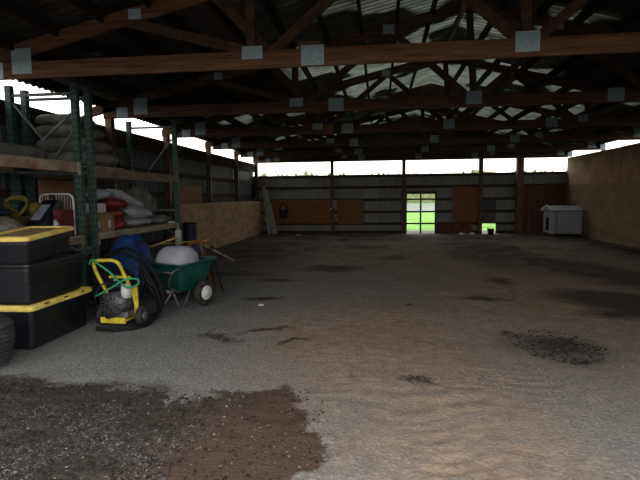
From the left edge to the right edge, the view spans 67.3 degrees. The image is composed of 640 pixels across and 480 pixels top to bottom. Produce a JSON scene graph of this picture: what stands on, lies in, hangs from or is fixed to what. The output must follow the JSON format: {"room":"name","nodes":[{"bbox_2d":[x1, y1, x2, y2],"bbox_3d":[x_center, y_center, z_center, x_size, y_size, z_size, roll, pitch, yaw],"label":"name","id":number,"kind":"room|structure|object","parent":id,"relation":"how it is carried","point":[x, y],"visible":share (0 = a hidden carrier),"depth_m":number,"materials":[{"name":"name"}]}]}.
{"room":"farm building","nodes":[
{"label":"farm building","id":0,"kind":"room"},
{"bbox_2d":[0,99,254,282],"bbox_3d":[-4.117,-0.947,12.060,0.093,3.140,19.200,0,5,7],"label":"wall","id":1,"kind":"structure","parent":0,"point":[191,162],"depth_m":12.05,"materials":[{"name":"metal"}]},
{"bbox_2d":[179,185,201,203],"bbox_3d":[-3.788,-1.096,14.030,0.055,0.960,1.800,0,5,7],"label":"plywood offcut","id":2,"kind":"object","parent":1,"relation":"attached to","point":[187,194],"visible":0.43,"depth_m":13.98,"materials":[{"name":"wood"}]},
{"bbox_2d":[0,233,639,479],"bbox_3d":[2.151,0.790,8.976,13.300,0.087,24.130,0,5,7],"label":"floor","id":3,"kind":"structure","parent":0,"point":[510,278],"depth_m":4.50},
{"bbox_2d":[0,313,15,364],"bbox_3d":[-3.294,0.910,4.650,0.594,0.625,0.594,0,5,7],"label":"tire","id":4,"kind":"object","parent":3,"relation":"on","point":[7,327],"visible":1,"depth_m":4.65,"materials":[{"name":"black rubber"}]},
{"bbox_2d":[0,286,91,348],"bbox_3d":[-3.322,0.889,5.673,0.730,0.485,1.170,0,5,5],"label":"storage tote","id":5,"kind":"object","parent":3,"relation":"on","point":[39,323],"visible":0.8,"depth_m":5.37,"materials":[{"name":"black plastic"}]},
{"bbox_2d":[0,252,86,303],"bbox_3d":[-3.346,0.424,5.634,0.710,0.445,1.130,0,5,5],"label":"storage tote","id":6,"kind":"object","parent":5,"relation":"on","point":[20,283],"visible":0.8,"depth_m":5.28,"materials":[{"name":"black plastic"}]},
{"bbox_2d":[0,226,73,262],"bbox_3d":[-3.318,0.050,5.488,0.590,0.368,0.952,0,5,1],"label":"storage tote","id":7,"kind":"object","parent":6,"relation":"on","point":[29,244],"visible":0.98,"depth_m":5.28,"materials":[{"name":"black plastic"}]},
{"bbox_2d":[0,83,93,308],"bbox_3d":[-4.184,-0.473,5.586,1.180,3.270,3.140,0,5,7],"label":"rack","id":8,"kind":"object","parent":3,"relation":"on","point":[11,164],"visible":0.63,"depth_m":6.95,"materials":[{"name":"green metal"}]},
{"bbox_2d":[0,216,25,231],"bbox_3d":[-3.922,-0.128,5.842,0.526,0.334,0.649,0,5,7],"label":"blanket","id":9,"kind":"object","parent":8,"relation":"on","point":[6,223],"visible":0.55,"depth_m":5.77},
{"bbox_2d":[0,208,16,215],"bbox_3d":[-4.084,-0.347,5.893,0.488,0.146,0.520,0,5,7],"label":"jacket","id":10,"kind":"object","parent":9,"relation":"on","point":[3,211],"visible":0.94,"depth_m":5.96,"materials":[{"name":"blue fabric"}]},
{"bbox_2d":[3,215,31,225],"bbox_3d":[-4.196,-0.179,6.625,0.420,0.302,0.502,0,5,7],"label":"plastic crate","id":11,"kind":"object","parent":8,"relation":"on","point":[23,220],"visible":0.22,"depth_m":6.49,"materials":[{"name":"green plastic"}]},
{"bbox_2d":[4,195,27,215],"bbox_3d":[-4.167,-0.469,6.616,0.324,0.302,0.161,0,5,7],"label":"cable coil","id":12,"kind":"object","parent":11,"relation":"on","point":[13,197],"visible":0.92,"depth_m":6.60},
{"bbox_2d":[27,202,40,215],"bbox_3d":[-3.981,-0.436,6.759,0.232,0.182,0.233,0,5,7],"label":"bag","id":13,"kind":"object","parent":11,"relation":"on","point":[32,207],"visible":0.44,"depth_m":6.67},
{"bbox_2d":[0,142,47,158],"bbox_3d":[-4.087,-1.097,5.629,0.200,0.200,2.460,0,5,7],"label":"roll","id":14,"kind":"object","parent":8,"relation":"on","point":[5,148],"visible":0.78,"depth_m":6.33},
{"bbox_2d":[25,195,62,226],"bbox_3d":[-3.730,-0.319,6.505,0.238,0.592,0.677,-1,5,-1],"label":"tool case","id":15,"kind":"object","parent":8,"relation":"on","point":[43,216],"visible":0.58,"depth_m":6.45,"materials":[{"name":"black plastic"}]},
{"bbox_2d":[39,193,75,235],"bbox_3d":[-3.794,-0.369,6.943,0.554,0.616,0.028,0,5,7],"label":"wire rack","id":16,"kind":"object","parent":8,"relation":"on","point":[47,194],"visible":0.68,"depth_m":6.91,"materials":[{"name":"white metal"}]},
{"bbox_2d":[53,209,74,236],"bbox_3d":[-3.603,-0.232,6.698,0.200,0.382,0.282,0,5,7],"label":"toolbox","id":17,"kind":"object","parent":8,"relation":"on","point":[65,216],"visible":0.54,"depth_m":6.65,"materials":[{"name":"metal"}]},
{"bbox_2d":[20,87,180,303],"bbox_3d":[-3.774,-0.772,8.887,1.180,3.270,3.200,0,5,7],"label":"rack","id":18,"kind":"object","parent":3,"relation":"on","point":[92,173],"visible":0.6,"depth_m":7.46,"materials":[{"name":"green metal"}]},
{"bbox_2d":[37,179,88,228],"bbox_3d":[-4.328,-0.605,8.323,0.020,0.840,1.500,0,5,7],"label":"plywood offcut","id":19,"kind":"object","parent":18,"relation":"on","point":[44,185],"visible":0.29,"depth_m":8.09,"materials":[{"name":"wood"}]},
{"bbox_2d":[47,150,118,166],"bbox_3d":[-3.916,-1.305,7.815,1.026,0.268,0.785,0,5,7],"label":"sack","id":20,"kind":"object","parent":18,"relation":"on","point":[101,159],"visible":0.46,"depth_m":7.50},
{"bbox_2d":[35,137,111,152],"bbox_3d":[-3.966,-1.521,7.804,0.935,0.254,0.775,0,5,7],"label":"sack","id":21,"kind":"object","parent":20,"relation":"on","point":[50,144],"visible":0.52,"depth_m":7.48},
{"bbox_2d":[34,124,104,139],"bbox_3d":[-4.030,-1.732,7.789,0.810,0.252,0.753,0,5,7],"label":"sack","id":22,"kind":"object","parent":21,"relation":"on","point":[64,130],"visible":0.47,"depth_m":7.47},
{"bbox_2d":[35,114,96,127],"bbox_3d":[-4.099,-1.913,7.782,0.677,0.204,0.718,0,5,7],"label":"sack","id":23,"kind":"object","parent":22,"relation":"on","point":[46,119],"visible":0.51,"depth_m":7.47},
{"bbox_2d":[86,212,114,231],"bbox_3d":[-3.566,-0.295,7.795,0.303,0.302,0.353,0,5,7],"label":"cardboard box","id":24,"kind":"object","parent":18,"relation":"on","point":[105,219],"visible":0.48,"depth_m":7.66,"materials":[{"name":"brown cardboard"}]},
{"bbox_2d":[86,203,105,212],"bbox_3d":[-3.612,-0.520,7.756,0.200,0.152,0.242,0,5,7],"label":"carton","id":25,"kind":"object","parent":24,"relation":"on","point":[101,206],"visible":0.48,"depth_m":7.71,"materials":[{"name":"white cardboard"}]},
{"bbox_2d":[114,218,127,229],"bbox_3d":[-3.519,-0.282,8.200,0.448,0.204,0.373,0,5,7],"label":"sack","id":26,"kind":"object","parent":18,"relation":"on","point":[120,223],"visible":0.37,"depth_m":8.11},
{"bbox_2d":[106,208,125,218],"bbox_3d":[-3.525,-0.446,8.178,0.427,0.194,0.362,-1,5,-4],"label":"sack","id":27,"kind":"object","parent":26,"relation":"on","point":[118,213],"visible":0.51,"depth_m":8.07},
{"bbox_2d":[100,198,127,209],"bbox_3d":[-3.514,-0.618,8.174,0.414,0.198,0.382,1,5,16],"label":"sack","id":28,"kind":"object","parent":27,"relation":"on","point":[112,203],"visible":0.88,"depth_m":8.06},
{"bbox_2d":[85,189,113,199],"bbox_3d":[-3.703,-0.771,8.096,0.410,0.181,0.456,-1,5,-10],"label":"bag","id":29,"kind":"object","parent":28,"relation":"on","point":[102,194],"visible":0.67,"depth_m":7.97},
{"bbox_2d":[124,218,153,226],"bbox_3d":[-3.528,-0.339,9.043,0.535,0.166,0.977,0,5,7],"label":"sack","id":30,"kind":"object","parent":18,"relation":"on","point":[135,222],"visible":0.54,"depth_m":8.84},
{"bbox_2d":[118,205,153,218],"bbox_3d":[-3.534,-0.513,9.017,0.549,0.299,1.013,0,5,7],"label":"sack","id":31,"kind":"object","parent":30,"relation":"on","point":[132,212],"visible":0.67,"depth_m":8.79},
{"bbox_2d":[106,189,144,207],"bbox_3d":[-3.702,-0.762,8.958,0.516,0.369,0.833,1,5,13],"label":"sack","id":32,"kind":"object","parent":31,"relation":"on","point":[130,200],"visible":0.47,"depth_m":8.73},
{"bbox_2d":[124,186,158,214],"bbox_3d":[-3.728,-0.715,9.873,0.578,0.773,0.872,0,5,7],"label":"bag","id":33,"kind":"object","parent":18,"relation":"on","point":[139,193],"visible":0.44,"depth_m":9.72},
{"bbox_2d":[147,215,171,223],"bbox_3d":[-3.333,-0.425,9.900,0.374,0.182,0.775,0,5,7],"label":"sack","id":34,"kind":"object","parent":18,"relation":"on","point":[158,219],"visible":0.84,"depth_m":9.74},
{"bbox_2d":[105,119,119,247],"bbox_3d":[-4.266,-0.936,9.935,0.148,3.420,0.140,0,5,7],"label":"timber post","id":35,"kind":"object","parent":3,"relation":"on","point":[109,123],"visible":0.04,"depth_m":9.81,"materials":[{"name":"brown wood"}]},
{"bbox_2d":[94,267,140,305],"bbox_3d":[-2.907,0.706,6.924,0.637,0.619,0.375,0,5,7],"label":"hose","id":36,"kind":"object","parent":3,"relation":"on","point":[117,272],"visible":0.3,"depth_m":6.81,"materials":[{"name":"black rubber"}]},
{"bbox_2d":[92,259,149,324],"bbox_3d":[-2.526,0.656,6.049,0.636,0.877,0.421,0,5,10],"label":"washer","id":37,"kind":"object","parent":3,"relation":"on","point":[117,306],"visible":0.94,"depth_m":5.97,"materials":[{"name":"yellow paint"}]},
{"bbox_2d":[89,259,139,296],"bbox_3d":[-2.531,0.463,5.880,0.669,0.464,0.107,0,5,7],"label":"garden hose","id":38,"kind":"object","parent":37,"relation":"hanging from","point":[91,260],"visible":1,"depth_m":5.87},
{"bbox_2d":[95,247,164,331],"bbox_3d":[-2.654,0.603,6.258,1.084,0.928,1.038,0,5,7],"label":"hose","id":39,"kind":"object","parent":3,"relation":"on","point":[160,300],"visible":0.84,"depth_m":6.50,"materials":[{"name":"rubber"}]},
{"bbox_2d":[106,234,154,299],"bbox_3d":[-2.922,0.436,7.435,0.649,1.066,0.586,0,5,7],"label":"tarp","id":40,"kind":"object","parent":3,"relation":"on","point":[134,241],"visible":0.44,"depth_m":7.22,"materials":[{"name":"plastic"}]},
{"bbox_2d":[0,382,330,479],"bbox_3d":[-1.584,1.322,3.267,3.289,0.083,1.879,0,5,7],"label":"gravel patch","id":41,"kind":"object","parent":3,"relation":"on","point":[87,460],"visible":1,"depth_m":3.35,"materials":[{"name":"gravel"}]},
{"bbox_2d":[0,383,331,479],"bbox_3d":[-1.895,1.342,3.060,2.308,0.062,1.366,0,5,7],"label":"chips","id":42,"kind":"object","parent":3,"relation":"on","point":[107,438],"visible":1,"depth_m":3.12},
{"bbox_2d":[162,128,173,245],"bbox_3d":[-3.942,-1.172,12.544,0.148,3.420,0.140,0,5,7],"label":"timber post","id":43,"kind":"object","parent":3,"relation":"on","point":[167,153],"visible":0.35,"depth_m":12.47,"materials":[{"name":"brown wood"}]},
{"bbox_2d":[143,255,216,308],"bbox_3d":[-2.107,0.641,7.310,0.894,0.714,0.911,3,6,31],"label":"cart","id":44,"kind":"object","parent":3,"relation":"on","point":[190,277],"visible":0.88,"depth_m":7.12,"materials":[{"name":"green metal"}]},
{"bbox_2d":[155,243,198,264],"bbox_3d":[-2.187,0.330,7.386,0.580,0.580,0.540,2,6,22],"label":"tank","id":45,"kind":"object","parent":44,"relation":"in","point":[174,254],"visible":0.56,"depth_m":7.19,"materials":[{"name":"white plastic"}]},
{"bbox_2d":[150,255,216,291],"bbox_3d":[-2.075,0.508,7.354,0.695,0.459,0.780,2,6,31],"label":"tub","id":46,"kind":"object","parent":44,"relation":"in","point":[188,276],"depth_m":7.11,"materials":[{"name":"plastic"}]},
{"bbox_2d":[175,227,186,245],"bbox_3d":[-2.748,0.274,9.370,0.240,1.040,0.240,0,5,7],"label":"jug","id":47,"kind":"object","parent":3,"relation":"on","point":[178,231],"visible":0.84,"depth_m":9.30,"materials":[{"name":"white plastic"}]},
{"bbox_2d":[157,246,214,291],"bbox_3d":[-2.326,0.505,8.426,0.850,0.740,0.500,0,5,1],"label":"crate","id":48,"kind":"object","parent":3,"relation":"on","point":[207,252],"visible":0.22,"depth_m":8.37,"materials":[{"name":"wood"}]},
{"bbox_2d":[191,242,212,269],"bbox_3d":[-2.126,0.442,8.410,0.452,0.824,0.441,0,5,7],"label":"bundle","id":49,"kind":"object","parent":48,"relation":"on","point":[195,248],"visible":0.12,"depth_m":8.27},
{"bbox_2d":[201,243,234,261],"bbox_3d":[-1.747,0.213,8.254,0.594,0.367,0.032,-4,6,-30],"label":"handle","id":50,"kind":"object","parent":48,"relation":"in","point":[214,250],"visible":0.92,"depth_m":8.25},
{"bbox_2d":[182,222,197,246],"bbox_3d":[-3.105,0.093,11.523,0.360,1.025,0.360,0,5,7],"label":"drum","id":51,"kind":"object","parent":3,"relation":"on","point":[189,228],"visible":0.6,"depth_m":11.36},
{"bbox_2d":[180,203,213,246],"bbox_3d":[-3.515,-0.335,13.938,0.030,1.455,2.450,0,5,7],"label":"plywood sheet","id":52,"kind":"object","parent":3,"relation":"on","point":[200,213],"visible":0.64,"depth_m":14.12,"materials":[{"name":"wood"}]},
{"bbox_2d":[188,238,211,281],"bbox_3d":[-2.000,0.425,8.088,0.405,0.919,0.171,0,5,7],"label":"rake","id":53,"kind":"object","parent":3,"relation":"on","point":[207,240],"visible":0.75,"depth_m":8.02,"materials":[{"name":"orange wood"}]},
{"bbox_2d":[158,239,199,245],"bbox_3d":[-2.337,0.041,7.968,0.707,0.098,0.044,0,5,1],"label":"pole","id":54,"kind":"object","parent":53,"relation":"on","point":[198,240],"visible":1,"depth_m":7.95,"materials":[{"name":"orange wood"}]},
{"bbox_2d":[149,237,177,247],"bbox_3d":[-2.667,0.064,7.950,0.662,0.240,0.032,0,5,3],"label":"shovel","id":55,"kind":"object","parent":54,"relation":"on","point":[175,237],"visible":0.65,"depth_m":7.93,"materials":[{"name":"brown wood"}]},
{"bbox_2d":[205,141,212,202],"bbox_3d":[-3.567,-1.447,15.569,0.148,3.420,0.140,0,5,7],"label":"timber post","id":56,"kind":"object","parent":3,"relation":"on","point":[208,150],"visible":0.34,"depth_m":15.45,"materials":[{"name":"brown wood"}]},
{"bbox_2d":[210,246,223,291],"bbox_3d":[-1.743,0.496,8.128,0.236,0.808,0.032,-5,7,-40],"label":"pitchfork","id":57,"kind":"object","parent":3,"relation":"on","point":[210,246],"visible":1,"depth_m":8.12,"materials":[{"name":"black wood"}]},
{"bbox_2d":[212,201,242,248],"bbox_3d":[-3.168,-0.594,16.740,0.030,1.465,3.180,0,5,7],"label":"plywood sheet","id":58,"kind":"object","parent":3,"relation":"on","point":[227,216],"visible":0.93,"depth_m":16.53,"materials":[{"name":"wood"}]},
{"bbox_2d":[234,150,239,201],"bbox_3d":[-3.194,-1.719,18.574,0.148,3.420,0.140,0,5,7],"label":"timber post","id":59,"kind":"object","parent":3,"relation":"on","point":[236,159],"visible":0.4,"depth_m":18.46,"materials":[{"name":"brown wood"}]},
{"bbox_2d":[242,201,262,239],"bbox_3d":[-2.778,-0.873,19.878,0.030,1.455,3.130,0,5,7],"label":"plywood sheet","id":60,"kind":"object","parent":3,"relation":"on","point":[251,210],"visible":1,"depth_m":19.62,"materials":[{"name":"wood"}]},
{"bbox_2d":[254,162,258,200],"bbox_3d":[-2.809,-1.842,21.368,0.140,3.160,0.140,0,5,7],"label":"timber post","id":61,"kind":"object","parent":3,"relation":"on","point":[256,163],"visible":0.56,"depth_m":21.23,"materials":[{"name":"brown wood"}]},
{"bbox_2d":[262,186,270,233],"bbox_3d":[-2.361,-1.317,21.168,0.122,2.127,0.633,-4,6,-33],"label":"leaning board","id":62,"kind":"object","parent":3,"relation":"on","point":[263,187],"visible":1,"depth_m":21.15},
{"bbox_2d":[265,189,274,233],"bbox_3d":[-2.228,-1.258,21.166,0.085,2.005,0.652,-5,7,-40],"label":"leaning board","id":63,"kind":"object","parent":3,"relation":"on","point":[269,211],"visible":1,"depth_m":21.14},
{"bbox_2d":[267,191,277,233],"bbox_3d":[-2.126,-1.199,21.169,0.703,1.894,0.090,4,7,44],"label":"leaning board","id":64,"kind":"object","parent":3,"relation":"on","point":[271,210],"visible":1,"depth_m":21.14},
{"bbox_2d":[1,310,639,479],"bbox_3d":[0.557,1.208,4.487,8.412,0.066,4.219,0,5,7],"label":"gravel","id":65,"kind":"object","parent":3,"relation":"on","point":[361,448],"visible":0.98,"depth_m":4.25,"materials":[{"name":"gravel"}]},
{"bbox_2d":[330,161,333,233],"bbox_3d":[0.536,-1.838,20.953,0.140,3.160,0.140,0,5,7],"label":"timber post","id":66,"kind":"object","parent":3,"relation":"on","point":[331,162],"visible":0.9,"depth_m":20.86,"materials":[{"name":"brown wood"}]},
{"bbox_2d":[402,160,405,233],"bbox_3d":[3.582,-1.835,20.570,0.150,3.160,0.150,0,5,7],"label":"timber post","id":67,"kind":"object","parent":3,"relation":"on","point":[403,161],"visible":0.9,"depth_m":20.49,"materials":[{"name":"brown wood"}]},
{"bbox_2d":[437,223,470,232],"bbox_3d":[5.697,-0.495,20.456,1.430,0.410,0.015,0,5,7],"label":"board","id":68,"kind":"object","parent":3,"relation":"on","point":[466,227],"visible":0.86,"depth_m":20.45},
{"bbox_2d":[477,158,482,233],"bbox_3d":[6.727,-1.831,20.175,0.160,3.160,0.160,0,5,7],"label":"timber post","id":69,"kind":"object","parent":3,"relation":"on","point":[480,174],"visible":0.92,"depth_m":20.11,"materials":[{"name":"brown wood"}]},
{"bbox_2d":[514,157,524,233],"bbox_3d":[8.259,-1.825,19.934,0.260,3.160,0.260,0,5,7],"label":"timber post","id":70,"kind":"object","parent":3,"relation":"on","point":[519,186],"visible":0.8,"depth_m":19.83,"materials":[{"name":"brown wood"}]},
{"bbox_2d":[527,210,587,237],"bbox_3d":[8.802,-0.584,17.825,2.107,1.014,0.027,0,5,7],"label":"fence panel","id":71,"kind":"object","parent":3,"relation":"on","point":[542,232],"visible":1,"depth_m":17.82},
{"bbox_2d":[512,330,608,364],"bbox_3d":[2.543,1.129,5.148,0.895,0.055,1.222,0,5,7],"label":"litter","id":72,"kind":"object","parent":3,"relation":"on","point":[516,336],"visible":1,"depth_m":4.97,"materials":[{"name":"soil"}]},
{"bbox_2d":[541,205,582,235],"bbox_3d":[9.384,-0.763,18.697,1.180,1.223,1.166,0,5,7],"label":"doghouse","id":73,"kind":"object","parent":3,"relation":"on","point":[549,216],"visible":0.83,"depth_m":18.23,"materials":[{"name":"white plastic"}]},
{"bbox_2d":[0,0,639,151],"bbox_3d":[2.451,-3.706,11.197,13.420,1.642,19.600,0,5,7],"label":"ceiling","id":74,"kind":"structure","parent":0,"point":[341,18],"depth_m":8.68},
{"bbox_2d":[0,32,273,150],"bbox_3d":[-3.145,-2.997,11.906,0.044,0.163,19.500,0,5,7],"label":"roof purlin","id":75,"kind":"structure","parent":74,"relation":"attached to","point":[6,41],"depth_m":8.09,"materials":[{"name":"wood"}]},
{"bbox_2d":[19,78,260,157],"bbox_3d":[-3.749,-2.861,11.993,0.044,0.163,19.500,0,5,7],"label":"roof purlin","id":76,"kind":"structure","parent":74,"relation":"attached to","point":[45,83],"depth_m":8.41,"materials":[{"name":"wood"}]},
{"bbox_2d":[0,0,288,148],"bbox_3d":[-2.541,-3.133,11.818,0.044,0.163,19.500,0,5,7],"label":"roof purlin","id":77,"kind":"structure","parent":74,"relation":"attached to","point":[13,8],"depth_m":5.77,"materials":[{"name":"wood"}]},
{"bbox_2d":[65,0,290,138],"bbox_3d":[-1.937,-3.269,11.731,0.044,0.163,19.500,0,5,7],"label":"roof purlin","id":78,"kind":"structure","parent":74,"relation":"attached to","point":[89,7],"depth_m":6.83,"materials":[{"name":"wood"}]},
{"bbox_2d":[138,0,315,140],"bbox_3d":[-1.333,-3.405,11.644,0.044,0.163,19.500,0,5,7],"label":"roof purlin","id":79,"kind":"structure","parent":74,"relation":"attached to","point":[170,19],"depth_m":6.95,"materials":[{"name":"brown wood"}]},
{"bbox_2d":[204,0,327,137],"bbox_3d":[-0.729,-3.541,11.556,0.044,0.163,19.500,0,5,7],"label":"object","id":80,"kind":"structure","parent":74,"relation":"attached to","point":[232,27],"depth_m":7.20,"materials":[{"name":"brown wood"}]},
{"bbox_2d":[259,0,338,124],"bbox_3d":[-0.125,-3.677,11.469,0.044,0.163,19.500,0,5,7],"label":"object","id":81,"kind":"structure","parent":74,"relation":"attached to","point":[268,7],"depth_m":7.48,"materials":[{"name":"brown wood"}]},
{"bbox_2d":[310,0,354,122],"bbox_3d":[0.479,-3.813,11.382,0.044,0.163,19.500,0,5,7],"label":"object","id":82,"kind":"structure","parent":74,"relation":"attached to","point":[320,20],"depth_m":8.24,"materials":[{"name":"brown wood"}]},
{"bbox_2d":[356,0,372,123],"bbox_3d":[1.083,-3.949,11.294,0.044,0.163,19.500,0,5,7],"label":"roof purlin","id":83,"kind":"structure","parent":74,"relation":"attached to","point":[358,2],"depth_m":8.15,"materials":[{"name":"brown wood"}]},
{"bbox_2d":[386,0,400,123],"bbox_3d":[1.687,-4.085,11.207,0.044,0.163,19.500,0,5,7],"label":"roof purlin","id":84,"kind":"structure","parent":74,"relation":"attached to","point":[398,1],"depth_m":8.33,"materials":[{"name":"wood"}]},
{"bbox_2d":[401,0,437,121],"bbox_3d":[2.291,-4.221,11.120,0.044,0.163,19.500,0,5,7],"label":"roof purlin","id":85,"kind":"structure","parent":74,"relation":"attached to","point":[434,2],"depth_m":9.33,"materials":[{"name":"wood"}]},
{"bbox_2d":[428,0,509,120],"bbox_3d":[3.432,-4.215,10.979,0.044,0.163,19.500,0,5,7],"label":"purlin","id":86,"kind":"structure","parent":74,"relation":"attached to","point":[503,3],"depth_m":9.49,"materials":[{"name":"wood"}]},
{"bbox_2d":[451,0,556,116],"bbox_3d":[4.039,-4.059,10.917,0.044,0.163,19.500,0,5,7],"label":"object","id":87,"kind":"structure","parent":74,"relation":"attached to","point":[547,4],"depth_m":8.19,"materials":[{"name":"brown wood"}]},
{"bbox_2d":[462,0,608,121],"bbox_3d":[4.646,-3.904,10.856,0.044,0.163,19.500,0,5,7],"label":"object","id":88,"kind":"structure","parent":74,"relation":"attached to","point":[594,5],"depth_m":8.72,"materials":[{"name":"brown wood"}]},
{"bbox_2d":[490,53,620,130],"bbox_3d":[5.860,-3.593,10.734,0.044,0.163,19.500,0,5,7],"label":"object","id":89,"kind":"structure","parent":74,"relation":"attached to","point":[618,53],"depth_m":10.40,"materials":[{"name":"brown wood"}]},
{"bbox_2d":[474,6,639,130],"bbox_3d":[5.253,-3.748,10.795,0.044,0.163,19.500,0,5,7],"label":"roof purlin","id":90,"kind":"structure","parent":74,"relation":"attached to","point":[632,17],"depth_m":9.66,"materials":[{"name":"brown wood"}]},
{"bbox_2d":[503,67,639,135],"bbox_3d":[6.467,-3.437,10.672,0.044,0.163,19.500,0,5,7],"label":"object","id":91,"kind":"structure","parent":74,"relation":"attached to","point":[620,80],"depth_m":10.58,"materials":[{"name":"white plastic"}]},
{"bbox_2d":[535,104,639,144],"bbox_3d":[7.681,-3.126,10.550,0.044,0.163,19.500,0,5,7],"label":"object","id":92,"kind":"structure","parent":74,"relation":"attached to","point":[639,104],"depth_m":12.57,"materials":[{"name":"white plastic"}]},
{"bbox_2d":[552,126,631,144],"bbox_3d":[8.287,-2.970,10.489,0.044,0.163,19.500,0,5,7],"label":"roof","id":93,"kind":"structure","parent":74,"relation":"attached to","point":[605,130],"depth_m":15.31,"materials":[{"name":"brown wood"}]},
{"bbox_2d":[545,88,639,131],"bbox_3d":[7.074,-3.281,10.611,0.044,0.163,19.500,0,5,7],"label":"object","id":94,"kind":"structure","parent":74,"relation":"attached to","point":[600,107],"depth_m":12.61,"materials":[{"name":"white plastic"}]},
{"bbox_2d":[253,115,566,233],"bbox_3d":[3.599,-2.768,20.617,13.260,5.090,0.085,0,5,7],"label":"wall","id":95,"kind":"structure","parent":0,"point":[381,194],"depth_m":20.72,"materials":[{"name":"metal"}]},
{"bbox_2d":[272,199,330,223],"bbox_3d":[-0.835,-1.253,21.239,2.610,1.050,0.015,0,5,7],"label":"board","id":96,"kind":"object","parent":95,"relation":"attached to","point":[299,211],"visible":0.79,"depth_m":21.22,"materials":[{"name":"wood"}]},
{"bbox_2d":[279,203,287,218],"bbox_3d":[-1.607,-1.273,21.149,0.356,0.682,0.356,3,6,34],"label":"bucket","id":97,"kind":"object","parent":96,"relation":"hanging from","point":[283,212],"visible":1,"depth_m":21.05,"materials":[{"name":"black plastic"}]},
{"bbox_2d":[337,200,362,223],"bbox_3d":[1.313,-1.231,20.975,1.120,1.050,0.015,0,5,7],"label":"board","id":98,"kind":"object","parent":95,"relation":"attached to","point":[348,211],"visible":1,"depth_m":20.97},
{"bbox_2d":[452,186,477,221],"bbox_3d":[6.139,-1.509,20.350,1.030,1.500,0.015,0,5,7],"label":"board","id":99,"kind":"object","parent":95,"relation":"attached to","point":[465,199],"visible":1,"depth_m":20.34,"materials":[{"name":"wood"}]},
{"bbox_2d":[522,185,566,232],"bbox_3d":[9.297,-1.267,19.980,1.730,1.980,0.015,0,5,7],"label":"board","id":100,"kind":"object","parent":95,"relation":"attached to","point":[535,198],"visible":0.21,"depth_m":19.98,"materials":[{"name":"wood"}]},
{"bbox_2d":[566,143,639,247],"bbox_3d":[2.439,-1.911,11.159,13.290,5.090,19.200,0,5,7],"label":"wall","id":101,"kind":"structure","parent":0,"point":[605,183],"depth_m":16.23,"materials":[{"name":"brown wood"}]},
{"bbox_2d":[0,0,639,79],"bbox_3d":[1.800,-2.926,5.348,13.250,1.800,0.089,0,5,7],"label":"roof truss","id":102,"kind":"object","parent":101,"relation":"attached to","point":[257,53],"visible":0.99,"depth_m":5.67,"materials":[{"name":"brown wood"}]},
{"bbox_2d":[90,51,302,156],"bbox_3d":[-1.760,-2.944,13.408,0.140,0.038,15.400,0,5,7],"label":"board","id":103,"kind":"object","parent":102,"relation":"on","point":[98,54],"visible":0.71,"depth_m":7.86,"materials":[{"name":"brown wood"}]},
{"bbox_2d":[92,2,639,118],"bbox_3d":[2.175,-3.199,8.362,13.250,1.800,0.089,0,5,7],"label":"roof truss","id":104,"kind":"object","parent":101,"relation":"attached to","point":[299,102],"visible":0.87,"depth_m":8.46,"materials":[{"name":"brown wood"}]},
{"bbox_2d":[447,2,467,40],"bbox_3d":[2.293,-3.696,7.727,0.050,0.659,1.082,-1,5,-9],"label":"strut","id":105,"kind":"object","parent":104,"relation":"attached to","point":[464,5],"visible":0.89,"depth_m":7.90,"materials":[{"name":"wood"}]},
{"bbox_2d":[162,60,639,137],"bbox_3d":[2.549,-3.472,11.377,13.250,1.800,0.089,0,5,7],"label":"roof truss","id":106,"kind":"object","parent":101,"relation":"attached to","point":[186,130],"visible":0.7,"depth_m":11.37,"materials":[{"name":"brown wood"}]},
{"bbox_2d":[325,124,332,134],"bbox_3d":[0.216,-2.668,11.624,0.200,0.240,0.070,0,5,7],"label":"block","id":107,"kind":"object","parent":106,"relation":"hanging from","point":[328,127],"visible":1,"depth_m":11.59,"materials":[{"name":"orange wood"}]},
{"bbox_2d":[452,53,636,153],"bbox_3d":[4.691,-2.937,12.608,0.140,0.038,15.400,0,5,7],"label":"board","id":108,"kind":"object","parent":106,"relation":"on","point":[621,57],"visible":0.56,"depth_m":7.26,"materials":[{"name":"brown wood"}]},
{"bbox_2d":[253,116,572,162],"bbox_3d":[3.653,-4.279,20.272,13.250,1.800,0.089,0,5,7],"label":"roof truss","id":109,"kind":"object","parent":101,"relation":"attached to","point":[416,119],"visible":0.51,"depth_m":20.22,"materials":[{"name":"brown wood"}]},
{"bbox_2d":[234,108,605,156],"bbox_3d":[3.297,-4.019,17.406,13.250,1.800,0.089,0,5,7],"label":"roof truss","id":110,"kind":"object","parent":101,"relation":"attached to","point":[583,145],"visible":0.77,"depth_m":17.37,"materials":[{"name":"brown wood"}]},
{"bbox_2d":[205,83,639,149],"bbox_3d":[2.923,-3.746,14.391,13.250,1.800,0.089,0,5,7],"label":"roof truss","id":111,"kind":"object","parent":101,"relation":"attached to","point":[631,133],"visible":0.73,"depth_m":14.33,"materials":[{"name":"brown wood"}]},
{"label":"outside","id":112,"kind":"structure","parent":0,"visible":0},
{"bbox_2d":[406,230,494,233],"bbox_3d":[-3.419,4.183,-27.525,300.000,0.001,104.000,0,5,7],"label":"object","id":113,"kind":"structure","parent":112,"point":[408,231],"depth_m":22.80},
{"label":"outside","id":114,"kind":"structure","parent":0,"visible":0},
{"bbox_2d":[407,203,434,210],"bbox_3d":[9.833,-5.524,79.218,120.000,0.001,60.000,0,5,7],"label":"gravel yard","id":115,"kind":"structure","parent":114,"point":[426,206],"depth_m":69.61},
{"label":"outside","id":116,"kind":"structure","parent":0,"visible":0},
{"bbox_2d":[407,203,495,229],"bbox_3d":[19.896,-12.840,160.269,300.000,0.001,276.000,0,5,7],"label":"ground","id":117,"kind":"structure","parent":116,"point":[426,217],"depth_m":31.71,"materials":[{"name":"green plant"}]},
{"bbox_2d":[260,169,566,202],"bbox_3d":[12.900,-11.630,103.881,240.000,7.809,26.600,0,5,7],"label":"hedgerow","id":118,"kind":"object","parent":117,"relation":"on","point":[409,196],"visible":0.08,"depth_m":115.30,"materials":[{"name":"green plant"}]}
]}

